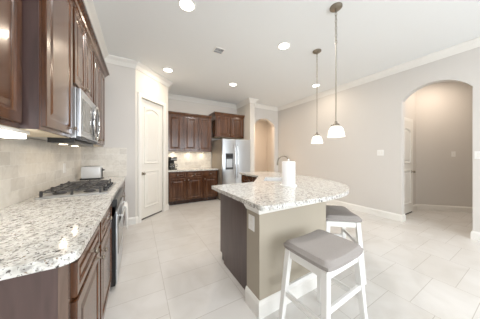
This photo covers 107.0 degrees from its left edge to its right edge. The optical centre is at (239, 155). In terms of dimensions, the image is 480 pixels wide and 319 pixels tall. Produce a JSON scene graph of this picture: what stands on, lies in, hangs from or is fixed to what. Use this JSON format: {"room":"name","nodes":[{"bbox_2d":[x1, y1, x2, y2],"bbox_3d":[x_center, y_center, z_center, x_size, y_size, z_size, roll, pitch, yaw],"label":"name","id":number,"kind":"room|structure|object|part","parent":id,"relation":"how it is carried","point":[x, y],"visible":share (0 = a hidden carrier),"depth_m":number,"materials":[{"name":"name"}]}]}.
{"room":"kitchen","nodes":[
{"label":"kitchen","id":0,"kind":"room"},
{"bbox_2d":[104,63,134,225],"bbox_3d":[-2.397,-0.240,3.180,0.910,3.050,0.100,0,0,-30],"label":"wall","id":1,"kind":"structure","parent":0,"point":[120,85],"depth_m":3.27,"materials":[{"name":"paint"}]},
{"bbox_2d":[81,147,126,176],"bbox_3d":[-2.374,0.109,3.129,0.640,0.520,0.010,0,0,-30],"label":"tile backsplash","id":2,"kind":"structure","parent":1,"relation":"attached to","point":[113,160],"depth_m":3.14,"materials":[{"name":"beige tile"}]},
{"bbox_2d":[126,216,137,225],"bbox_3d":[-2.019,1.218,3.333,0.201,0.134,0.046,0,0,-41],"label":"baseboard","id":3,"kind":"structure","parent":1,"relation":"attached to","point":[133,220],"depth_m":3.32,"materials":[{"name":"white paint"}]},
{"bbox_2d":[135,69,167,216],"bbox_3d":[-1.901,-0.240,3.832,0.100,3.050,0.948,0,0,15],"label":"wall","id":4,"kind":"structure","parent":0,"point":[144,84],"depth_m":3.70,"materials":[{"name":"paint"}]},
{"bbox_2d":[142,99,161,219],"bbox_3d":[-1.872,0.070,3.800,0.114,2.430,0.642,0,0,15],"label":"door","id":5,"kind":"structure","parent":4,"relation":"in","point":[151,112],"depth_m":3.78,"materials":[{"name":"paint"}]},
{"bbox_2d":[138,92,165,222],"bbox_3d":[-1.846,0.028,3.792,0.026,2.515,0.800,0,0,15],"label":"trim","id":6,"kind":"structure","parent":4,"relation":"attached to","point":[140,95],"depth_m":3.48,"materials":[{"name":"white paint"}]},
{"bbox_2d":[168,99,236,167],"bbox_3d":[-1.387,-0.240,5.553,3.500,3.050,0.120,0,0,-30],"label":"wall","id":7,"kind":"structure","parent":0,"point":[174,105],"depth_m":5.51,"materials":[{"name":"paint"}]},
{"bbox_2d":[168,115,182,151],"bbox_3d":[-1.855,-0.628,4.995,0.421,1.014,0.380,0,0,-30],"label":"upper cabinet","id":8,"kind":"object","parent":7,"relation":"attached to","point":[175,123],"visible":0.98,"depth_m":4.87,"materials":[{"name":"brown wood"}]},
{"bbox_2d":[168,152,210,168],"bbox_3d":[-1.549,0.122,5.385,1.409,0.494,0.010,0,0,-30],"label":"tile backsplash","id":9,"kind":"structure","parent":7,"relation":"attached to","point":[184,159],"depth_m":5.42,"materials":[{"name":"beige tile"}]},
{"bbox_2d":[183,116,197,151],"bbox_3d":[-1.486,-0.628,5.206,0.421,1.014,0.380,0,0,-30],"label":"upper cabinet","id":10,"kind":"object","parent":7,"relation":"attached to","point":[190,124],"visible":0.98,"depth_m":5.07,"materials":[{"name":"brown wood"}]},
{"bbox_2d":[198,118,211,151],"bbox_3d":[-1.117,-0.628,5.417,0.421,1.014,0.380,0,0,-30],"label":"upper cabinet","id":11,"kind":"object","parent":7,"relation":"attached to","point":[204,125],"visible":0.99,"depth_m":5.28,"materials":[{"name":"brown wood"}]},
{"bbox_2d":[168,111,244,138],"bbox_3d":[-1.001,-0.943,5.403,2.370,0.744,0.519,0,0,-30],"label":"upper cabinet","id":12,"kind":"object","parent":7,"relation":"attached to","point":[223,127],"depth_m":5.48,"materials":[{"name":"brown wood"}]},
{"bbox_3d":[-0.508,-0.910,5.439,0.452,0.620,0.020,0,0,-30],"label":"door","id":13,"kind":"part","parent":12,"relation":"part of","materials":[{"name":"brown wood"}]},
{"bbox_3d":[-0.098,-0.910,5.673,0.452,0.620,0.020,0,0,-30],"label":"door","id":14,"kind":"part","parent":12,"relation":"part of","materials":[{"name":"brown wood"}]},
{"bbox_2d":[237,103,253,171],"bbox_3d":[0.178,-0.240,5.900,0.160,3.050,0.830,0,0,-30],"label":"wall","id":15,"kind":"structure","parent":0,"point":[247,110],"depth_m":5.56,"materials":[{"name":"paint"}]},
{"bbox_2d":[254,124,254,171],"bbox_3d":[-0.043,-0.240,7.778,1.080,3.050,0.850,0,0,-30],"label":"wall","id":16,"kind":"structure","parent":0,"point":[254,124],"depth_m":7.67,"materials":[{"name":"paint"}]},
{"bbox_2d":[255,120,266,171],"bbox_3d":[0.952,-0.240,8.778,1.640,3.050,0.100,0,0,-30],"label":"wall","id":17,"kind":"structure","parent":0,"point":[260,125],"depth_m":8.75,"materials":[{"name":"paint"}]},
{"bbox_2d":[254,107,277,171],"bbox_3d":[0.912,-0.240,6.348,1.560,3.050,0.120,0,0,-30],"label":"wall","id":18,"kind":"structure","parent":0,"point":[271,116],"depth_m":6.48,"materials":[{"name":"paint"}]},
{"bbox_2d":[267,121,271,171],"bbox_3d":[1.890,-0.240,8.104,0.120,3.050,2.200,0,0,-30],"label":"wall","id":19,"kind":"structure","parent":0,"point":[269,127],"depth_m":8.75,"materials":[{"name":"paint"}]},
{"bbox_2d":[93,0,479,120],"bbox_3d":[1.800,-1.825,3.907,9.000,0.120,11.000,0,0,-30],"label":"ceiling","id":20,"kind":"structure","parent":0,"point":[374,36],"depth_m":2.69,"materials":[{"name":"paint"}]},
{"bbox_2d":[163,68,172,72],"bbox_3d":[-1.478,-1.760,3.647,0.196,0.009,0.196,0,0,-30],"label":"recessed light","id":21,"kind":"object","parent":20,"relation":"in","point":[169,70],"visible":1,"depth_m":3.66,"materials":[{"name":"white paint"}]},
{"bbox_2d":[178,0,195,11],"bbox_3d":[-0.620,-1.760,2.077,0.196,0.009,0.196,0,0,-30],"label":"recessed light","id":22,"kind":"object","parent":20,"relation":"in","point":[185,5],"visible":1,"depth_m":2.08,"materials":[{"name":"white paint"}]},
{"bbox_2d":[212,47,224,54],"bbox_3d":[-0.357,-1.760,2.974,0.170,0.011,0.160,0,0,-30],"label":"ceiling vent","id":23,"kind":"object","parent":20,"relation":"in","point":[217,50],"visible":1,"depth_m":2.96,"materials":[{"name":"white metal"}]},
{"bbox_2d":[278,42,289,49],"bbox_3d":[0.706,-1.760,2.851,0.196,0.009,0.196,0,0,-30],"label":"recessed light","id":24,"kind":"object","parent":20,"relation":"in","point":[285,45],"visible":1,"depth_m":2.85,"materials":[{"name":"white paint"}]},
{"bbox_2d":[311,49,322,143],"bbox_3d":[1.294,-0.989,2.987,0.188,1.552,0.188,0,0,-30],"label":"pendant light","id":25,"kind":"object","parent":20,"relation":"hanging from","point":[317,139],"visible":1,"depth_m":2.96,"materials":[{"name":"white glass"}]},
{"bbox_3d":[1.294,-0.278,2.987,0.188,0.130,0.188,0,0,-30],"label":"lamp shade","id":26,"kind":"part","parent":25,"relation":"part of","materials":[{"name":"white glass"}]},
{"bbox_3d":[1.294,-1.527,2.987,0.022,0.416,0.022,0,0,15],"label":"chain","id":27,"kind":"part","parent":25,"relation":"part of","materials":[{"name":"silver metal"}]},
{"bbox_2d":[327,2,344,137],"bbox_3d":[1.137,-0.997,2.105,0.188,1.537,0.188,0,0,-30],"label":"pendant light","id":28,"kind":"object","parent":20,"relation":"hanging from","point":[336,130],"visible":1,"depth_m":2.09,"materials":[{"name":"white glass"}]},
{"bbox_3d":[1.137,-0.863,2.105,0.010,0.949,0.010,0,0,-30],"label":"stem","id":29,"kind":"part","parent":28,"relation":"part of","materials":[{"name":"silver metal"}]},
{"bbox_3d":[1.137,-0.293,2.105,0.188,0.130,0.188,0,0,-30],"label":"lamp shade","id":30,"kind":"part","parent":28,"relation":"part of","materials":[{"name":"white glass"}]},
{"bbox_3d":[1.137,-1.527,2.105,0.022,0.416,0.022,0,0,15],"label":"chain","id":31,"kind":"part","parent":28,"relation":"part of","materials":[{"name":"silver metal"}]},
{"bbox_2d":[247,201,325,300],"bbox_3d":[0.472,0.849,1.704,0.840,0.872,0.190,0,0,-30],"label":"wall","id":32,"kind":"structure","parent":0,"point":[265,246],"depth_m":1.51,"materials":[{"name":"paint"}]},
{"bbox_2d":[248,214,253,230],"bbox_3d":[0.096,0.565,1.508,0.008,0.125,0.085,0,0,-30],"label":"wall outlet","id":33,"kind":"object","parent":32,"relation":"attached to","point":[250,217],"visible":1,"depth_m":1.50,"materials":[{"name":"white paint"}]},
{"bbox_2d":[245,275,316,318],"bbox_3d":[0.627,1.218,2.752,0.818,0.134,2.833,0,0,8],"label":"baseboard","id":34,"kind":"structure","parent":32,"relation":"attached to","point":[262,308],"depth_m":1.49,"materials":[{"name":"white paint"}]},
{"bbox_2d":[104,199,479,318],"bbox_3d":[1.800,1.335,3.907,9.000,0.100,11.000,0,0,-30],"label":"floor","id":35,"kind":"structure","parent":0,"point":[426,265],"depth_m":1.98,"materials":[{"name":"tile"}]},
{"bbox_2d":[0,223,104,318],"bbox_3d":[-1.030,0.848,0.777,0.652,0.874,0.547,0,0,-30],"label":"base cabinet","id":36,"kind":"object","parent":35,"relation":"on","point":[71,290],"visible":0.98,"depth_m":0.67,"materials":[{"name":"brown wood"}]},
{"bbox_3d":[-0.933,0.848,0.529,0.574,0.874,0.016,0,0,-30],"label":"panel","id":37,"kind":"part","parent":36,"relation":"part of","materials":[{"name":"brown wood"}]},
{"bbox_2d":[0,176,125,280],"bbox_3d":[-1.641,0.390,1.822,0.633,0.039,3.003,0,0,-30],"label":"countertop","id":38,"kind":"structure","parent":36,"relation":"on","point":[38,235],"depth_m":0.88,"materials":[{"name":"stone"}]},
{"bbox_2d":[34,179,115,199],"bbox_3d":[-1.712,0.338,1.959,0.500,0.064,0.770,0,0,-30],"label":"gas cooktop","id":39,"kind":"object","parent":38,"relation":"in","point":[82,188],"visible":1,"depth_m":1.75,"materials":[{"name":"metal"}]},
{"bbox_2d":[80,166,104,179],"bbox_3d":[-2.336,0.265,2.832,0.290,0.211,0.156,0,0,-22],"label":"toaster","id":40,"kind":"object","parent":38,"relation":"on","point":[87,172],"visible":1,"depth_m":2.77,"materials":[{"name":"silver metal"}]},
{"bbox_3d":[-0.788,0.500,0.926,0.020,0.140,0.486,0,0,-30],"label":"drawer","id":41,"kind":"part","parent":36,"relation":"part of","materials":[{"name":"brown wood"}]},
{"bbox_3d":[-0.788,0.877,0.926,0.020,0.575,0.486,0,0,-30],"label":"door","id":42,"kind":"part","parent":36,"relation":"part of","materials":[{"name":"brown wood"}]},
{"bbox_3d":[-0.766,0.500,0.939,0.034,0.029,0.028,0,0,-30],"label":"knob","id":43,"kind":"part","parent":36,"relation":"part of","materials":[{"name":"silver metal"}]},
{"bbox_2d":[98,203,111,318],"bbox_3d":[-1.315,0.848,1.276,0.652,0.874,0.598,0,0,-30],"label":"base cabinet","id":44,"kind":"object","parent":35,"relation":"on","point":[105,246],"visible":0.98,"depth_m":1.34,"materials":[{"name":"brown wood"}]},
{"bbox_3d":[-1.068,0.500,1.417,0.020,0.140,0.556,0,0,-30],"label":"drawer","id":45,"kind":"part","parent":44,"relation":"part of","materials":[{"name":"brown wood"}]},
{"bbox_2d":[110,187,126,287],"bbox_3d":[-1.625,0.831,1.893,0.686,0.828,0.764,0,0,-30],"label":"oven","id":46,"kind":"object","parent":35,"relation":"on","point":[117,203],"visible":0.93,"depth_m":1.74,"materials":[{"name":"silver metal"}]},
{"bbox_3d":[-1.388,0.501,2.029,0.040,0.168,0.764,0,0,-30],"label":"control panel","id":47,"kind":"part","parent":46,"relation":"part of","materials":[{"name":"silver metal"}]},
{"bbox_3d":[-1.377,1.170,2.035,0.011,0.130,0.746,0,0,-30],"label":"warming drawer","id":48,"kind":"part","parent":46,"relation":"part of","materials":[{"name":"silver metal"}]},
{"bbox_3d":[-1.376,0.818,2.035,0.013,0.555,0.746,0,0,-30],"label":"door","id":49,"kind":"part","parent":46,"relation":"part of","materials":[{"name":"silver metal"}]},
{"bbox_3d":[-1.354,0.595,2.048,0.062,0.021,0.650,0,0,-30],"label":"handle","id":50,"kind":"part","parent":46,"relation":"part of","materials":[{"name":"silver metal"}]},
{"bbox_2d":[122,202,127,229],"bbox_3d":[-1.381,0.709,2.137,0.055,0.272,0.241,0,0,-30],"label":"dish towel","id":51,"kind":"object","parent":46,"relation":"hanging from","point":[125,203],"visible":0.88,"depth_m":2.13,"materials":[{"name":"white fabric"}]},
{"bbox_2d":[121,180,124,225],"bbox_3d":[-2.108,0.848,2.665,0.652,0.874,1.038,0,0,-30],"label":"base cabinet","id":52,"kind":"object","parent":35,"relation":"on","point":[123,184],"visible":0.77,"depth_m":2.96,"materials":[{"name":"brown wood"}]},
{"bbox_3d":[-1.986,0.877,3.025,0.020,0.575,0.493,0,0,-30],"label":"door","id":53,"kind":"part","parent":52,"relation":"part of","materials":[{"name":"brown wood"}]},
{"bbox_2d":[168,171,185,204],"bbox_3d":[-1.770,0.848,4.888,0.448,0.874,0.650,0,0,-30],"label":"base cabinet","id":54,"kind":"object","parent":35,"relation":"on","point":[176,180],"visible":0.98,"depth_m":4.63,"materials":[{"name":"brown wood"}]},
{"bbox_3d":[-1.630,0.500,4.643,0.406,0.140,0.020,0,0,-30],"label":"drawer","id":55,"kind":"part","parent":54,"relation":"part of","materials":[{"name":"brown wood"}]},
{"bbox_3d":[-1.630,0.877,4.643,0.406,0.575,0.020,0,0,-30],"label":"door","id":56,"kind":"part","parent":54,"relation":"part of","materials":[{"name":"brown wood"}]},
{"bbox_2d":[168,167,217,171],"bbox_3d":[-1.397,0.390,5.115,1.403,0.039,0.629,0,0,-30],"label":"countertop","id":57,"kind":"structure","parent":54,"relation":"on","point":[210,168],"depth_m":4.88,"materials":[{"name":"stone"}]},
{"bbox_2d":[168,157,177,169],"bbox_3d":[-1.874,0.200,4.924,0.240,0.340,0.212,0,0,40],"label":"coffee maker","id":58,"kind":"object","parent":57,"relation":"on","point":[171,165],"visible":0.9,"depth_m":4.85,"materials":[{"name":"black plastic"}]},
{"bbox_2d":[186,171,202,202],"bbox_3d":[-1.378,0.848,5.113,0.448,0.874,0.650,0,0,-30],"label":"base cabinet","id":59,"kind":"object","parent":35,"relation":"on","point":[194,179],"visible":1,"depth_m":4.86,"materials":[{"name":"brown wood"}]},
{"bbox_3d":[-1.238,0.500,4.867,0.406,0.140,0.020,0,0,-30],"label":"drawer","id":60,"kind":"part","parent":59,"relation":"part of","materials":[{"name":"brown wood"}]},
{"bbox_3d":[-1.238,0.877,4.867,0.406,0.575,0.020,0,0,-30],"label":"door","id":61,"kind":"part","parent":59,"relation":"part of","materials":[{"name":"brown wood"}]},
{"bbox_2d":[202,170,217,200],"bbox_3d":[-0.985,0.848,5.337,0.448,0.874,0.650,0,0,-30],"label":"base cabinet","id":62,"kind":"object","parent":35,"relation":"on","point":[210,177],"visible":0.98,"depth_m":5.08,"materials":[{"name":"brown wood"}]},
{"bbox_3d":[-0.845,0.500,5.091,0.406,0.140,0.020,0,0,-30],"label":"drawer","id":63,"kind":"part","parent":62,"relation":"part of","materials":[{"name":"brown wood"}]},
{"bbox_3d":[-0.845,0.877,5.091,0.406,0.575,0.020,0,0,-30],"label":"door","id":64,"kind":"part","parent":62,"relation":"part of","materials":[{"name":"brown wood"}]},
{"bbox_2d":[212,139,249,199],"bbox_3d":[-0.280,0.398,5.547,0.925,1.775,0.928,0,0,-30],"label":"refrigerator","id":65,"kind":"object","parent":35,"relation":"on","point":[231,157],"visible":0.76,"depth_m":5.17,"materials":[{"name":"silver metal"}]},
{"bbox_3d":[-0.322,0.370,5.106,0.415,1.720,0.068,0,0,-30],"label":"freezer door","id":66,"kind":"part","parent":65,"relation":"part of","materials":[{"name":"silver metal"}]},
{"bbox_3d":[-0.145,0.165,5.134,0.026,1.020,0.076,0,0,-30],"label":"handle","id":67,"kind":"part","parent":65,"relation":"part of","materials":[{"name":"silver metal"}]},
{"bbox_3d":[0.082,0.370,5.337,0.504,1.720,0.068,0,0,-30],"label":"fresh food door","id":68,"kind":"part","parent":65,"relation":"part of","materials":[{"name":"silver metal"}]},
{"bbox_2d":[220,193,246,289],"bbox_3d":[0.185,0.848,2.065,0.600,0.874,0.718,0,0,-30],"label":"base cabinet","id":69,"kind":"object","parent":35,"relation":"on","point":[233,213],"visible":0.3,"depth_m":1.89,"materials":[{"name":"brown wood"}]},
{"bbox_2d":[212,171,348,210],"bbox_3d":[0.424,0.390,2.821,1.965,0.039,2.462,0,0,-30],"label":"countertop","id":70,"kind":"structure","parent":69,"relation":"on","point":[261,195],"depth_m":1.85,"materials":[{"name":"stone"}]},
{"bbox_2d":[263,177,281,180],"bbox_3d":[0.559,0.474,2.853,0.336,0.201,0.496,0,0,12],"label":"sink","id":71,"kind":"object","parent":70,"relation":"in","point":[266,178],"visible":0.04,"depth_m":3.09,"materials":[{"name":"metal"}]},
{"bbox_2d":[280,159,296,186],"bbox_3d":[0.603,0.203,2.210,0.210,0.333,0.210,0,0,-30],"label":"paper towel holder","id":72,"kind":"object","parent":70,"relation":"on","point":[288,167],"visible":1,"depth_m":2.14,"materials":[{"name":"white paper"}]},
{"bbox_2d":[241,175,257,182],"bbox_3d":[0.324,0.848,3.700,0.337,0.874,0.753,0,0,-30],"label":"base cabinet","id":73,"kind":"object","parent":35,"relation":"on","point":[244,178],"visible":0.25,"depth_m":3.73,"materials":[{"name":"brown wood"}]},
{"bbox_2d":[278,229,367,318],"bbox_3d":[0.598,0.955,1.292,0.514,0.661,0.394,0,0,-32],"label":"bar stool","id":74,"kind":"object","parent":35,"relation":"on","point":[325,254],"visible":1,"depth_m":1.23,"materials":[{"name":"white paint"}]},
{"bbox_3d":[0.335,0.986,1.316,0.113,0.598,0.054,0,0,-4],"label":"leg","id":75,"kind":"part","parent":74,"relation":"part of","materials":[{"name":"white paint"}]},
{"bbox_3d":[0.694,0.986,1.538,0.054,0.598,0.113,0,0,31],"label":"leg","id":76,"kind":"part","parent":74,"relation":"part of","materials":[{"name":"white paint"}]},
{"bbox_3d":[0.598,0.655,1.292,0.444,0.062,0.372,0,0,-32],"label":"seat","id":77,"kind":"part","parent":74,"relation":"part of","materials":[{"name":"grey fabric"}]},
{"bbox_3d":[0.502,0.986,1.045,0.054,0.598,0.113,0,0,31],"label":"leg","id":78,"kind":"part","parent":74,"relation":"part of","materials":[{"name":"white paint"}]},
{"bbox_3d":[0.862,0.986,1.268,0.113,0.598,0.054,0,0,-4],"label":"leg","id":79,"kind":"part","parent":74,"relation":"part of","materials":[{"name":"white paint"}]},
{"bbox_2d":[326,205,366,284],"bbox_3d":[1.111,0.955,2.057,0.394,0.661,0.514,0,0,9],"label":"bar stool","id":80,"kind":"object","parent":35,"relation":"on","point":[337,216],"visible":0.61,"depth_m":1.87,"materials":[{"name":"white paint"}]},
{"bbox_3d":[0.920,0.986,1.874,0.054,0.598,0.113,0,0,37],"label":"leg","id":81,"kind":"part","parent":80,"relation":"part of","materials":[{"name":"white paint"}]},
{"bbox_3d":[1.302,0.986,2.240,0.054,0.598,0.113,0,0,37],"label":"leg","id":82,"kind":"part","parent":80,"relation":"part of","materials":[{"name":"white paint"}]},
{"bbox_3d":[1.111,0.655,2.057,0.372,0.062,0.444,0,0,9],"label":"seat","id":83,"kind":"part","parent":80,"relation":"part of","materials":[{"name":"grey fabric"}]},
{"bbox_3d":[1.234,0.986,1.823,0.054,0.598,0.113,0,0,-18],"label":"leg","id":84,"kind":"part","parent":80,"relation":"part of","materials":[{"name":"white paint"}]},
{"bbox_2d":[278,47,479,231],"bbox_3d":[3.393,-0.240,3.204,0.130,3.050,7.800,0,0,-30],"label":"wall","id":85,"kind":"structure","parent":0,"point":[370,115],"depth_m":3.98,"materials":[{"name":"paint"}]},
{"bbox_2d":[84,0,479,110],"bbox_3d":[1.047,-1.708,2.124,5.015,0.115,8.250,0,0,-30],"label":"trim","id":86,"kind":"structure","parent":85,"relation":"attached to","point":[473,43],"depth_m":3.47,"materials":[{"name":"white paint"}]},
{"bbox_2d":[326,200,405,221],"bbox_3d":[2.279,1.218,5.006,0.171,0.134,3.577,0,0,-32],"label":"baseboard","id":87,"kind":"structure","parent":85,"relation":"attached to","point":[385,214],"depth_m":3.93,"materials":[{"name":"white paint"}]},
{"bbox_2d":[377,150,383,155],"bbox_3d":[2.985,-0.070,3.778,0.009,0.120,0.120,0,0,-30],"label":"light switch","id":88,"kind":"object","parent":85,"relation":"attached to","point":[379,152],"visible":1,"depth_m":3.77,"materials":[{"name":"white paint"}]},
{"bbox_2d":[404,117,412,211],"bbox_3d":[3.602,0.217,3.896,0.950,2.135,0.026,0,0,-30],"label":"door frame","id":89,"kind":"structure","parent":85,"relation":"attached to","point":[405,118],"depth_m":4.09,"materials":[{"name":"white paint"}]},
{"bbox_2d":[471,230,479,240],"bbox_3d":[4.479,1.218,1.301,0.164,0.134,3.417,0,0,-30],"label":"baseboard","id":90,"kind":"structure","parent":85,"relation":"attached to","point":[475,235],"depth_m":2.70,"materials":[{"name":"white paint"}]},
{"bbox_2d":[474,151,479,158],"bbox_3d":[3.607,-0.015,2.688,0.009,0.120,0.075,0,0,-30],"label":"light switch","id":91,"kind":"object","parent":85,"relation":"attached to","point":[476,153],"visible":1,"depth_m":2.70,"materials":[{"name":"white paint"}]},
{"bbox_2d":[404,92,415,204],"bbox_3d":[3.684,-0.240,4.021,1.187,3.050,0.110,0,0,-30],"label":"wall","id":92,"kind":"structure","parent":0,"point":[410,103],"depth_m":4.19,"materials":[{"name":"paint"}]},
{"bbox_2d":[404,121,414,214],"bbox_3d":[3.623,0.260,3.859,0.740,2.050,0.114,0,0,-30],"label":"door","id":93,"kind":"structure","parent":92,"relation":"in","point":[408,171],"depth_m":3.92,"materials":[{"name":"paint"}]},
{"bbox_2d":[416,81,472,206],"bbox_3d":[5.080,-0.240,4.113,1.770,3.050,0.134,0,0,15],"label":"wall","id":94,"kind":"structure","parent":0,"point":[444,110],"depth_m":4.13,"materials":[{"name":"paint"}]},
{"bbox_2d":[413,204,472,212],"bbox_3d":[5.011,1.218,4.024,1.992,0.134,0.169,0,0,11],"label":"baseboard","id":95,"kind":"structure","parent":94,"relation":"attached to","point":[463,209],"depth_m":4.13,"materials":[{"name":"white paint"}]},
{"bbox_2d":[451,151,455,156],"bbox_3d":[4.915,-0.045,4.091,0.075,0.120,0.009,0,0,14],"label":"light switch","id":96,"kind":"object","parent":94,"relation":"attached to","point":[453,153],"visible":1,"depth_m":4.09,"materials":[{"name":"white paint"}]},
{"bbox_3d":[-1.054,-0.240,0.031,0.120,3.050,6.700,0,0,-30],"label":"wall","id":97,"kind":"structure","parent":0,"visible":0},
{"bbox_2d":[0,0,21,128],"bbox_3d":[-1.169,-0.733,0.674,0.316,1.164,0.608,0,0,-30],"label":"upper cabinet","id":98,"kind":"object","parent":97,"relation":"attached to","point":[10,10],"visible":1,"depth_m":0.91,"materials":[{"name":"brown wood"}]},
{"bbox_2d":[0,125,29,138],"bbox_3d":[-1.177,-0.127,0.790,0.100,0.047,0.640,0,0,-30],"label":"light","id":99,"kind":"object","parent":98,"relation":"attached to","point":[5,132],"visible":1,"depth_m":0.96,"materials":[{"name":"white paint"}]},
{"bbox_2d":[0,137,80,208],"bbox_3d":[-1.840,0.109,1.539,0.010,0.520,3.299,0,0,-30],"label":"tile backsplash","id":100,"kind":"structure","parent":97,"relation":"attached to","point":[28,167],"depth_m":1.60,"materials":[{"name":"beige tile"}]},
{"bbox_2d":[63,163,65,172],"bbox_3d":[-2.254,0.155,2.283,0.008,0.120,0.075,0,0,-30],"label":"wall outlet","id":101,"kind":"object","parent":100,"relation":"attached to","point":[64,164],"visible":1,"depth_m":2.28,"materials":[{"name":"white paint"}]},
{"bbox_2d":[17,0,76,137],"bbox_3d":[-1.427,-0.733,1.200,0.392,1.164,0.555,0,0,-30],"label":"upper cabinet","id":102,"kind":"object","parent":97,"relation":"attached to","point":[47,25],"visible":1,"depth_m":1.10,"materials":[{"name":"brown wood"}]},
{"bbox_3d":[-1.314,-0.735,0.948,0.338,1.160,0.005,0,0,-30],"label":"panel","id":103,"kind":"part","parent":102,"relation":"part of","materials":[{"name":"brown wood"}]},
{"bbox_3d":[-1.295,-0.735,1.279,0.020,1.110,0.491,0,0,-30],"label":"door","id":104,"kind":"part","parent":102,"relation":"part of","materials":[{"name":"brown wood"}]},
{"bbox_2d":[73,8,92,101],"bbox_3d":[-1.755,-0.963,1.776,0.391,0.704,0.763,0,0,-30],"label":"upper cabinet","id":105,"kind":"object","parent":97,"relation":"attached to","point":[82,49],"visible":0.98,"depth_m":1.75,"materials":[{"name":"brown wood"}]},
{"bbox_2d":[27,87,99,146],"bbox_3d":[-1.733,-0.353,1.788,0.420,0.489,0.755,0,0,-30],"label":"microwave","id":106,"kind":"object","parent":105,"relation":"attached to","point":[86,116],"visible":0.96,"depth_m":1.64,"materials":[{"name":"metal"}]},
{"bbox_3d":[-1.589,-0.382,1.871,0.029,0.423,0.749,0,0,-30],"label":"door","id":107,"kind":"part","parent":106,"relation":"part of","materials":[{"name":"silver metal"}]},
{"bbox_3d":[-1.672,-0.375,2.049,0.004,0.333,0.252,0,0,-30],"label":"control panel","id":108,"kind":"part","parent":106,"relation":"part of","materials":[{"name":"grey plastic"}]},
{"bbox_3d":[-1.661,-0.375,2.056,0.030,0.394,0.304,0,0,-30],"label":"handle","id":109,"kind":"part","parent":106,"relation":"part of","materials":[{"name":"silver metal"}]},
{"bbox_3d":[-1.532,-0.965,1.695,0.020,0.650,0.342,0,0,-30],"label":"door","id":110,"kind":"part","parent":105,"relation":"part of","materials":[{"name":"brown wood"}]},
{"bbox_3d":[-1.712,-0.965,2.009,0.020,0.650,0.342,0,0,-30],"label":"door","id":111,"kind":"part","parent":105,"relation":"part of","materials":[{"name":"brown wood"}]},
{"bbox_2d":[93,52,104,146],"bbox_3d":[-2.159,-0.733,2.483,0.391,1.164,0.858,0,0,-30],"label":"upper cabinet","id":112,"kind":"object","parent":97,"relation":"attached to","point":[98,77],"visible":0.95,"depth_m":2.58,"materials":[{"name":"brown wood"}]},
{"bbox_2d":[72,0,109,76],"bbox_3d":[-1.386,-1.337,1.414,0.146,0.125,3.630,0,0,-30],"label":"crown molding","id":113,"kind":"structure","parent":112,"relation":"attached to","point":[79,5],"depth_m":1.93,"materials":[{"name":"brown wood"}]},
{"bbox_3d":[-1.924,-0.735,2.381,0.020,1.110,0.390,0,0,-30],"label":"door","id":114,"kind":"part","parent":112,"relation":"part of","materials":[{"name":"brown wood"}]},
{"bbox_3d":[-2.127,-0.735,2.737,0.020,1.110,0.390,0,0,-30],"label":"door","id":115,"kind":"part","parent":112,"relation":"part of","materials":[{"name":"brown wood"}]},
{"bbox_3d":[0.833,0.849,2.560,0.815,0.872,0.960,0,0,-30],"label":"wall","id":116,"kind":"structure","parent":0,"visible":0},
{"bbox_2d":[244,201,324,214],"bbox_3d":[0.635,0.438,2.743,0.849,0.051,2.862,0,0,8],"label":"trim","id":117,"kind":"structure","parent":116,"relation":"attached to","point":[245,205],"depth_m":1.48,"materials":[{"name":"white paint"}]}
]}

